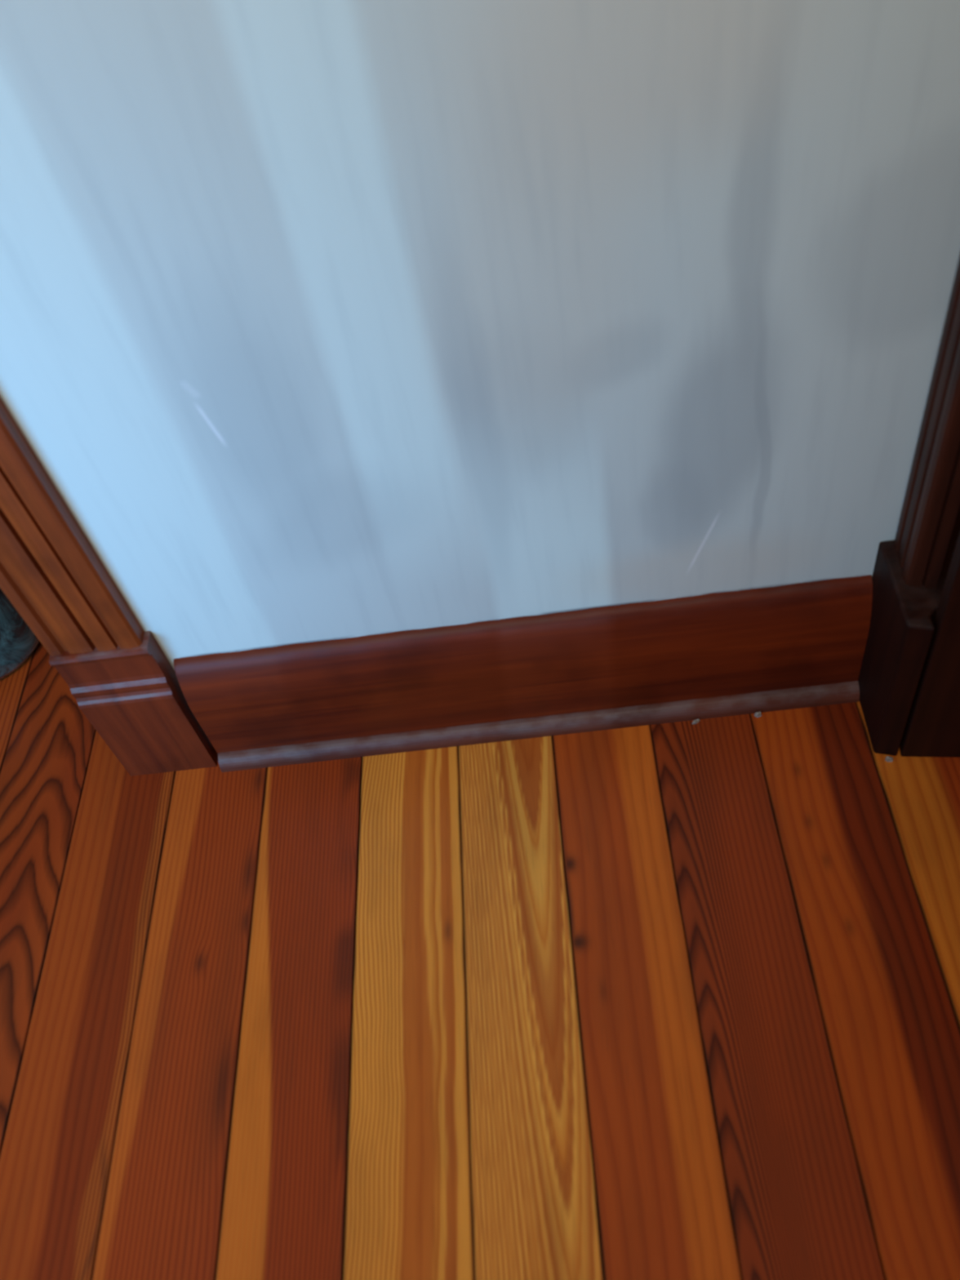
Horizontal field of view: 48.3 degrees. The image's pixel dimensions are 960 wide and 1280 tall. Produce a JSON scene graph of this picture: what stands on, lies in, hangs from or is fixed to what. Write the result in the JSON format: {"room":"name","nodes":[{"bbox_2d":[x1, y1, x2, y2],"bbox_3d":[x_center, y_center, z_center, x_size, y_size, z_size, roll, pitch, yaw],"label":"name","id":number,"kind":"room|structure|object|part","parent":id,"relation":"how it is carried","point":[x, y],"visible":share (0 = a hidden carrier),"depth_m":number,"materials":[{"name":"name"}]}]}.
{"room":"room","nodes":[
{"label":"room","id":0,"kind":"room"},
{"bbox_2d":[0,0,959,670],"bbox_3d":[0.321,-0.796,0.399,1.950,2.550,0.120,-7,51,5],"label":"wall","id":1,"kind":"structure","parent":0,"point":[320,320],"depth_m":0.90,"materials":[{"name":"paint"}]},
{"bbox_2d":[0,396,217,776],"bbox_3d":[-0.553,-0.533,0.653,0.120,2.080,0.164,-7,51,5],"label":"trim","id":2,"kind":"structure","parent":1,"relation":"attached to","point":[117,673],"depth_m":1.19,"materials":[{"name":"brown wood"}]},
{"bbox_3d":[-0.571,-0.561,0.522,0.111,1.838,0.024,-7,51,5],"label":"casing","id":3,"kind":"part","parent":2,"relation":"part of","materials":[{"name":"brown wood"}]},
{"bbox_2d":[173,574,872,772],"bbox_3d":[0.052,0.049,1.299,0.814,0.189,0.044,-7,51,5],"label":"baseboard","id":4,"kind":"structure","parent":1,"relation":"attached to","point":[798,645],"depth_m":1.28,"materials":[{"name":"brown wood"}]},
{"bbox_3d":[0.064,0.111,1.356,0.813,0.022,0.018,-7,51,5],"label":"shoe molding","id":5,"kind":"part","parent":4,"relation":"part of","materials":[{"name":"brown wood"}]},
{"bbox_2d":[857,257,959,755],"bbox_3d":[0.357,-0.555,0.504,0.075,2.080,0.127,-7,51,5],"label":"trim","id":6,"kind":"structure","parent":1,"relation":"attached to","point":[909,574],"depth_m":1.10,"materials":[{"name":"brown wood"}]},
{"bbox_3d":[0.345,-0.650,0.425,0.062,1.838,0.076,-7,51,5],"label":"casing","id":7,"kind":"part","parent":6,"relation":"part of","materials":[{"name":"brown wood"}]},
{"bbox_2d":[899,532,959,757],"bbox_3d":[0.730,-0.500,0.423,0.760,2.030,0.025,0,52,10],"label":"door","id":8,"kind":"structure","parent":1,"relation":"in","point":[932,726],"depth_m":1.16,"materials":[{"name":"brown wood"}]},
{"bbox_2d":[0,642,959,1279],"bbox_3d":[-0.075,0.500,1.088,2.866,0.006,4.200,-7,51,5],"label":"floor","id":9,"kind":"structure","parent":0,"point":[677,1000],"depth_m":1.16,"materials":[{"name":"brown wood"}]},
{"bbox_2d":[0,588,39,679],"bbox_3d":[-0.758,-0.068,1.515,0.274,0.223,0.274,-7,51,5],"label":"glazed pot","id":10,"kind":"object","parent":9,"relation":"on","point":[18,642],"visible":0.27,"depth_m":1.50,"materials":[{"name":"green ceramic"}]},
{"bbox_2d":[691,719,700,724],"bbox_3d":[0.270,0.101,1.337,0.012,0.005,0.004,-25,52,-9],"label":"chip","id":11,"kind":"object","parent":9,"relation":"on","point":[695,722],"visible":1,"depth_m":1.33,"materials":[{"name":"grey"}]},
{"bbox_2d":[754,711,761,717],"bbox_3d":[0.345,0.092,1.329,0.009,0.007,0.006,-16,51,-3],"label":"chip","id":12,"kind":"object","parent":9,"relation":"on","point":[757,714],"visible":1,"depth_m":1.33,"materials":[{"name":"grey"}]},
{"bbox_2d":[884,755,893,762],"bbox_3d":[0.484,0.140,1.266,0.010,0.006,0.006,7,53,16],"label":"chip","id":13,"kind":"object","parent":9,"relation":"on","point":[888,758],"visible":1,"depth_m":1.26,"materials":[{"name":"grey"}]}
]}

